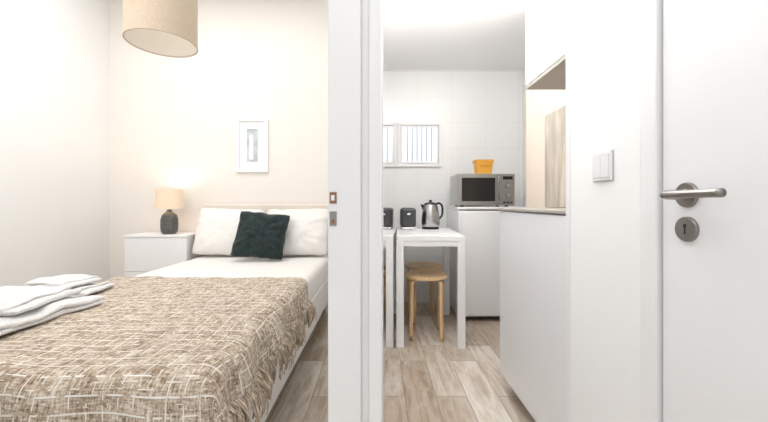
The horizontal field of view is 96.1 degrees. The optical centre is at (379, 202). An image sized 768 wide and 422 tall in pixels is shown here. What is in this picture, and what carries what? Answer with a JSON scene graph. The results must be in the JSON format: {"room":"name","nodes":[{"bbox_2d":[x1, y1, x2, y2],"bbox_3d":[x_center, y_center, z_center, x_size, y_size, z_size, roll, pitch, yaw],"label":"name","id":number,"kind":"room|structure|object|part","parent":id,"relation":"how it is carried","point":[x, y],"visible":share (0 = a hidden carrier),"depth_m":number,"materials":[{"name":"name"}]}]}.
{"room":"studio apartment","nodes":[
{"label":"studio apartment","id":0,"kind":"room"},
{"bbox_2d":[0,0,109,286],"bbox_3d":[-2.620,-0.530,2.080,0.100,3.000,2.600,0,0,0],"label":"wall","id":1,"kind":"structure","parent":0,"point":[55,54],"depth_m":2.72,"materials":[{"name":"white paint"}]},
{"bbox_2d":[110,0,327,278],"bbox_3d":[-1.385,-0.530,3.340,2.570,3.000,0.120,0,0,0],"label":"wall","id":2,"kind":"structure","parent":0,"point":[173,120],"depth_m":3.28,"materials":[{"name":"paint"}]},
{"bbox_2d":[236,118,267,171],"bbox_3d":[-1.210,-0.545,3.269,0.300,0.510,0.022,0,0,0],"label":"framed picture","id":3,"kind":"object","parent":2,"relation":"in","point":[251,133],"depth_m":3.27},
{"bbox_3d":[-1.210,-0.545,3.278,0.108,0.318,0.004,0,0,0],"label":"pane","id":4,"kind":"part","parent":3,"relation":"part of","materials":[{"name":"white glass"}]},
{"bbox_2d":[381,0,382,421],"bbox_3d":[0.033,-0.530,2.064,0.267,3.000,2.592,0,0,0],"label":"wall partition","id":5,"kind":"structure","parent":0,"point":[381,0],"depth_m":0.93,"materials":[{"name":"white paint"}]},
{"bbox_2d":[383,0,396,421],"bbox_3d":[0.087,-0.145,2.135,0.002,2.170,2.375,0,0,4],"label":"wall mirror","id":6,"kind":"object","parent":5,"relation":"attached to","point":[389,36],"visible":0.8,"depth_m":1.39,"materials":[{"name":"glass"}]},
{"bbox_2d":[265,303,534,421],"bbox_3d":[-0.600,1.020,1.150,4.200,0.100,4.700,0,0,0],"label":"floor","id":7,"kind":"structure","parent":0,"point":[434,380],"depth_m":1.90,"materials":[{"name":"brown wood"}]},
{"bbox_2d":[123,232,203,276],"bbox_3d":[-1.920,0.622,3.102,0.544,0.696,0.316,0,0,0],"label":"nightstand","id":8,"kind":"object","parent":7,"relation":"on","point":[145,252],"visible":0.49,"depth_m":2.95,"materials":[{"name":"white paint"}]},
{"bbox_3d":[-1.919,0.749,2.958,0.530,0.322,0.019,0,0,0],"label":"drawer","id":9,"kind":"part","parent":8,"relation":"part of","materials":[{"name":"white paint"}]},
{"bbox_3d":[-1.919,0.442,2.958,0.530,0.286,0.019,0,0,0],"label":"drawer","id":10,"kind":"part","parent":8,"relation":"part of","materials":[{"name":"white paint"}]},
{"bbox_2d":[154,189,183,233],"bbox_3d":[-1.880,0.075,3.080,0.228,0.397,0.228,0,0,0],"label":"table lamp","id":11,"kind":"object","parent":8,"relation":"on","point":[169,199],"visible":0.98,"depth_m":3.02,"materials":[{"name":"fabric"}]},
{"bbox_3d":[-1.880,-0.035,3.080,0.228,0.175,0.228,0,0,0],"label":"lamp shade","id":12,"kind":"part","parent":11,"relation":"part of","materials":[{"name":"beige fabric"}]},
{"bbox_2d":[205,204,327,421],"bbox_3d":[-1.028,0.489,2.060,1.215,0.962,2.400,0,0,0],"label":"bed","id":13,"kind":"object","parent":7,"relation":"on","point":[320,300],"visible":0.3,"depth_m":2.43,"materials":[{"name":"white wood"}]},
{"bbox_2d":[134,254,327,411],"bbox_3d":[-1.027,0.569,2.045,1.171,0.206,2.314,0,0,0],"label":"mattress","id":14,"kind":"object","parent":13,"relation":"on","point":[312,268],"visible":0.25,"depth_m":2.52,"materials":[{"name":"white fabric"}]},
{"bbox_2d":[0,276,316,421],"bbox_3d":[-1.009,0.627,1.465,1.330,0.389,1.286,0,0,0],"label":"throw blanket","id":15,"kind":"object","parent":14,"relation":"on","point":[156,348],"visible":0.88,"depth_m":1.05,"materials":[{"name":"beige fabric"}]},
{"bbox_2d":[0,295,103,335],"bbox_3d":[-1.432,0.409,1.310,0.437,0.057,0.453,0,0,5],"label":"folded towel","id":16,"kind":"object","parent":15,"relation":"on","point":[69,304],"visible":0.53,"depth_m":1.29,"materials":[{"name":"white fabric"}]},
{"bbox_2d":[0,285,80,315],"bbox_3d":[-1.454,0.366,1.318,0.391,0.046,0.351,0,0,-7],"label":"folded towel","id":17,"kind":"object","parent":16,"relation":"on","point":[14,300],"visible":1,"depth_m":1.32,"materials":[{"name":"white fabric"}]},
{"bbox_2d":[70,281,114,296],"bbox_3d":[-1.517,0.413,1.689,0.299,0.047,0.221,0,0,-2],"label":"folded towel","id":18,"kind":"object","parent":15,"relation":"on","point":[90,288],"visible":0.39,"depth_m":1.67,"materials":[{"name":"white fabric"}]},
{"bbox_2d":[23,274,101,286],"bbox_3d":[-1.531,0.376,1.677,0.228,0.040,0.190,0,0,7],"label":"folded towel","id":19,"kind":"object","parent":18,"relation":"on","point":[68,280],"visible":0.93,"depth_m":1.64,"materials":[{"name":"white fabric"}]},
{"bbox_2d":[192,208,263,254],"bbox_3d":[-1.335,0.252,3.052,0.584,0.415,0.244,0,0,-3],"label":"pillow","id":20,"kind":"object","parent":14,"relation":"on","point":[216,231],"visible":0.6,"depth_m":2.97,"materials":[{"name":"white fabric"}]},
{"bbox_2d":[230,211,289,259],"bbox_3d":[-0.975,0.260,2.828,0.435,0.388,0.219,0,0,-2],"label":"cushion","id":21,"kind":"object","parent":14,"relation":"on","point":[259,234],"visible":1,"depth_m":2.77,"materials":[{"name":"green fabric"}]},
{"bbox_2d":[267,209,327,254],"bbox_3d":[-0.735,0.255,3.053,0.577,0.412,0.246,0,0,2],"label":"pillow","id":22,"kind":"object","parent":14,"relation":"on","point":[307,230],"visible":0.68,"depth_m":2.97,"materials":[{"name":"white fabric"}]},
{"bbox_3d":[-1.028,0.439,3.235,1.215,0.862,0.050,0,0,0],"label":"headboard","id":23,"kind":"part","parent":13,"relation":"part of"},
{"bbox_3d":[-0.455,0.738,2.035,0.030,0.205,2.350,0,0,0],"label":"rail","id":24,"kind":"part","parent":13,"relation":"part of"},
{"bbox_2d":[405,262,441,323],"bbox_3d":[0.365,0.742,2.900,0.310,0.448,0.310,0,0,-14],"label":"stool","id":25,"kind":"object","parent":7,"relation":"on","point":[411,265],"visible":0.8,"depth_m":2.88,"materials":[{"name":"brown wood"}]},
{"bbox_3d":[0.288,0.752,2.956,0.130,0.427,0.038,0,0,36],"label":"leg","id":26,"kind":"part","parent":25,"relation":"part of","materials":[{"name":"brown wood"}]},
{"bbox_3d":[0.309,0.752,2.823,0.038,0.427,0.130,0,0,36],"label":"leg","id":27,"kind":"part","parent":25,"relation":"part of","materials":[{"name":"brown wood"}]},
{"bbox_3d":[0.365,0.529,2.900,0.310,0.022,0.310,0,0,-14],"label":"seat","id":28,"kind":"part","parent":25,"relation":"part of","materials":[{"name":"brown wood"}]},
{"bbox_3d":[0.421,0.752,2.977,0.038,0.427,0.130,0,0,36],"label":"leg","id":29,"kind":"part","parent":25,"relation":"part of","materials":[{"name":"brown wood"}]},
{"bbox_2d":[405,270,446,341],"bbox_3d":[0.335,0.742,2.530,0.310,0.448,0.310,0,0,0],"label":"stool","id":30,"kind":"object","parent":7,"relation":"on","point":[413,275],"visible":1,"depth_m":2.43,"materials":[{"name":"brown wood"}]},
{"bbox_3d":[0.262,0.752,2.469,0.130,0.427,0.038,0,0,-40],"label":"leg","id":31,"kind":"part","parent":30,"relation":"part of","materials":[{"name":"brown wood"}]},
{"bbox_3d":[0.335,0.529,2.530,0.310,0.022,0.310,0,0,0],"label":"seat","id":32,"kind":"part","parent":30,"relation":"part of","materials":[{"name":"brown wood"}]},
{"bbox_3d":[0.408,0.752,2.591,0.130,0.427,0.038,0,0,-40],"label":"leg","id":33,"kind":"part","parent":30,"relation":"part of","materials":[{"name":"brown wood"}]},
{"bbox_3d":[0.394,0.752,2.460,0.108,0.427,0.119,0,0,0],"label":"leg","id":34,"kind":"part","parent":30,"relation":"part of","materials":[{"name":"brown wood"}]},
{"bbox_2d":[396,228,464,348],"bbox_3d":[0.358,0.595,2.675,0.458,0.750,0.750,0,0,3],"label":"dining table","id":35,"kind":"object","parent":7,"relation":"on","point":[447,238],"visible":0.97,"depth_m":2.31,"materials":[{"name":"white paint"}]},
{"bbox_3d":[0.136,0.612,2.336,0.050,0.716,0.050,0,0,3],"label":"leg","id":36,"kind":"part","parent":35,"relation":"part of","materials":[{"name":"white paint"}]},
{"bbox_2d":[400,207,415,229],"bbox_3d":[0.235,0.129,2.911,0.126,0.182,0.198,0,0,0],"label":"toaster","id":37,"kind":"object","parent":35,"relation":"on","point":[407,215],"visible":1,"depth_m":2.83,"materials":[{"name":"plastic"}]},
{"bbox_2d":[421,200,443,228],"bbox_3d":[0.434,0.097,2.937,0.167,0.247,0.156,0,0,39],"label":"kettle","id":38,"kind":"object","parent":35,"relation":"on","point":[430,219],"visible":0.99,"depth_m":2.88,"materials":[{"name":"silver metal"}]},
{"bbox_3d":[0.430,-0.006,2.940,0.112,0.042,0.112,0,0,0],"label":"lid","id":39,"kind":"part","parent":38,"relation":"part of","materials":[{"name":"black plastic"}]},
{"bbox_3d":[0.507,0.069,2.940,0.069,0.154,0.016,0,0,0],"label":"handle","id":40,"kind":"part","parent":38,"relation":"part of","materials":[{"name":"black plastic"}]},
{"bbox_3d":[0.580,0.612,3.014,0.050,0.716,0.050,0,0,3],"label":"leg","id":41,"kind":"part","parent":35,"relation":"part of","materials":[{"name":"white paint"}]},
{"bbox_3d":[0.543,0.612,2.315,0.050,0.716,0.050,0,0,3],"label":"leg","id":42,"kind":"part","parent":35,"relation":"part of","materials":[{"name":"white paint"}]},
{"bbox_2d":[446,206,525,316],"bbox_3d":[0.930,0.501,3.062,0.582,0.938,0.545,0,0,0],"label":"fridge","id":43,"kind":"object","parent":7,"relation":"on","point":[480,225],"visible":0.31,"depth_m":2.81,"materials":[{"name":"metal"}]},
{"bbox_3d":[0.658,0.210,2.798,0.012,0.200,0.016,0,0,0],"label":"door handle","id":44,"kind":"part","parent":43,"relation":"part of","materials":[{"name":"plastic"}]},
{"bbox_3d":[0.930,0.492,2.825,0.580,0.855,0.040,0,0,0],"label":"door","id":45,"kind":"part","parent":43,"relation":"part of","materials":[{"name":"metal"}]},
{"bbox_2d":[450,174,514,206],"bbox_3d":[0.886,-0.107,3.021,0.472,0.278,0.379,0,0,0],"label":"microwave","id":46,"kind":"object","parent":43,"relation":"on","point":[465,189],"visible":1,"depth_m":2.87,"materials":[{"name":"silver metal"}]},
{"bbox_3d":[0.826,-0.113,2.880,0.352,0.262,0.020,0,0,0],"label":"door","id":47,"kind":"part","parent":46,"relation":"part of","materials":[{"name":"silver metal"}]},
{"bbox_2d":[472,159,493,173],"bbox_3d":[0.905,-0.310,3.025,0.172,0.128,0.148,0,0,0],"label":"tub","id":48,"kind":"object","parent":46,"relation":"on","point":[481,166],"visible":0.94,"depth_m":2.97,"materials":[{"name":"plastic"}]},
{"bbox_3d":[0.982,-0.113,2.852,0.018,0.242,0.042,0,0,0],"label":"door handle","id":49,"kind":"part","parent":46,"relation":"part of","materials":[{"name":"metal"}]},
{"bbox_3d":[1.063,-0.113,2.880,0.118,0.262,0.020,0,0,0],"label":"control panel","id":50,"kind":"part","parent":46,"relation":"part of","materials":[{"name":"silver metal"}]},
{"bbox_2d":[500,211,565,421],"bbox_3d":[0.796,0.505,1.475,0.337,0.930,0.670,0,0,0],"label":"base cabinet","id":51,"kind":"object","parent":7,"relation":"on","point":[532,244],"visible":0.51,"depth_m":1.40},
{"bbox_2d":[498,208,565,213],"bbox_3d":[0.795,0.032,1.480,0.346,0.012,0.680,0,0,0],"label":"countertop","id":52,"kind":"structure","parent":51,"relation":"on","point":[537,210],"depth_m":1.41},
{"bbox_2d":[545,105,565,207],"bbox_3d":[0.962,-0.240,1.800,0.015,0.529,0.400,0,0,0],"label":"wooden panel","id":53,"kind":"object","parent":52,"relation":"on","point":[555,122],"visible":0.56,"depth_m":1.88,"materials":[{"name":"beige wood"}]},
{"bbox_2d":[397,71,522,302],"bbox_3d":[0.700,-0.530,3.410,1.600,3.000,0.100,0,0,0],"label":"wall","id":54,"kind":"structure","parent":0,"point":[480,113],"depth_m":3.36,"materials":[{"name":"white tile"}]},
{"bbox_2d":[397,122,441,166],"bbox_3d":[0.384,-0.568,3.348,0.432,0.435,0.024,0,0,0],"label":"window","id":55,"kind":"structure","parent":54,"relation":"in","point":[419,144],"depth_m":3.35,"materials":[{"name":"white plastic"}]},
{"bbox_3d":[0.383,-0.568,3.354,0.329,0.329,0.005,0,0,0],"label":"pane","id":56,"kind":"part","parent":55,"relation":"part of","materials":[{"name":"white glass"}]},
{"bbox_2d":[407,128,431,160],"bbox_3d":[0.383,-0.568,3.350,0.242,0.325,0.004,0,0,0],"label":"grille","id":57,"kind":"object","parent":55,"relation":"attached to","point":[419,140],"depth_m":3.35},
{"bbox_2d":[394,0,525,70],"bbox_3d":[0.700,-1.360,2.065,1.600,0.140,2.590,0,0,0],"label":"ceiling","id":58,"kind":"structure","parent":0,"point":[432,35],"depth_m":2.64,"materials":[{"name":"white paint"}]},
{"bbox_2d":[523,68,525,206],"bbox_3d":[1.445,-0.330,2.825,0.110,2.600,1.070,0,0,0],"label":"wall","id":59,"kind":"structure","parent":0,"point":[524,70],"depth_m":3.32,"materials":[{"name":"white paint"}]},
{"bbox_2d":[526,90,565,207],"bbox_3d":[1.235,-0.330,1.710,0.530,2.600,1.160,0,0,0],"label":"wall","id":60,"kind":"structure","parent":0,"point":[539,103],"depth_m":2.12,"materials":[{"name":"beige paint"}]},
{"bbox_2d":[526,0,565,89],"bbox_3d":[0.821,-0.905,1.370,0.294,0.760,0.460,0,0,0],"label":"upper cabinet","id":61,"kind":"object","parent":60,"relation":"attached to","point":[545,19],"visible":0.38,"depth_m":1.43,"materials":[{"name":"white wood"}]},
{"bbox_3d":[0.822,-0.533,1.371,0.292,0.016,0.459,0,0,0],"label":"panel","id":62,"kind":"part","parent":61,"relation":"part of","materials":[{"name":"white wood"}]},
{"bbox_2d":[571,0,639,421],"bbox_3d":[0.791,-0.280,-0.035,0.358,2.500,2.330,0,0,0],"label":"wall","id":63,"kind":"structure","parent":0,"point":[605,34],"depth_m":0.94,"materials":[{"name":"white paint"}]},
{"bbox_2d":[566,0,570,421],"bbox_3d":[0.617,-0.180,1.121,0.016,2.300,0.025,0,0,0],"label":"trim","id":64,"kind":"structure","parent":63,"relation":"attached to","point":[568,2],"depth_m":1.11,"materials":[{"name":"white wood"}]},
{"bbox_2d":[592,149,613,181],"bbox_3d":[0.608,-0.100,0.945,0.008,0.081,0.084,0,0,0],"label":"light switch","id":65,"kind":"object","parent":63,"relation":"attached to","point":[602,162],"visible":1,"depth_m":0.93,"materials":[{"name":"white plastic"}]},
{"bbox_2d":[640,0,662,421],"bbox_3d":[0.631,-0.080,0.300,0.058,2.100,1.000,0,0,0],"label":"trim","id":66,"kind":"structure","parent":63,"relation":"attached to","point":[651,11],"depth_m":0.77,"materials":[{"name":"white wood"}]},
{"bbox_2d":[659,0,767,421],"bbox_3d":[0.605,-0.057,0.298,0.095,2.037,0.897,0,0,0],"label":"door","id":67,"kind":"structure","parent":63,"relation":"in","point":[714,195],"depth_m":0.63,"materials":[{"name":"white paint"}]},
{"bbox_3d":[0.591,-0.016,0.686,0.043,0.050,0.050,0,0,0],"label":"handle","id":68,"kind":"part","parent":67,"relation":"part of","materials":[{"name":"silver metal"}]},
{"bbox_3d":[0.568,-0.017,0.634,0.021,0.017,0.129,0,0,0],"label":"lever","id":69,"kind":"part","parent":67,"relation":"part of","materials":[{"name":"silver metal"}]},
{"bbox_3d":[-1.385,-2.080,2.040,2.570,0.100,2.680,0,0,0],"label":"ceiling","id":70,"kind":"structure","parent":0,"visible":0},
{"bbox_2d":[122,0,197,57],"bbox_3d":[-1.200,-1.452,1.900,0.351,1.156,0.351,0,0,0],"label":"pendant lamp","id":71,"kind":"object","parent":70,"relation":"hanging from","point":[168,28],"visible":1,"depth_m":1.84,"materials":[{"name":"fabric"}]},
{"bbox_3d":[-1.030,-0.530,0.740,3.280,3.000,0.080,0,0,0],"label":"wall","id":72,"kind":"structure","parent":0,"visible":0},
{"bbox_2d":[328,0,380,421],"bbox_3d":[-0.051,-0.180,0.733,0.109,2.300,0.071,0,0,0],"label":"trim","id":73,"kind":"structure","parent":72,"relation":"attached to","point":[354,26],"depth_m":0.70,"materials":[{"name":"white paint"}]},
{"bbox_3d":[-0.095,0.032,0.699,0.014,0.029,0.002,0,0,0],"label":"strike plate","id":74,"kind":"part","parent":73,"relation":"part of","materials":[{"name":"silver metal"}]},
{"bbox_3d":[-0.095,-0.011,0.699,0.014,0.023,0.002,0,0,0],"label":"strike plate","id":75,"kind":"part","parent":73,"relation":"part of","materials":[{"name":"gold metal"}]}
]}

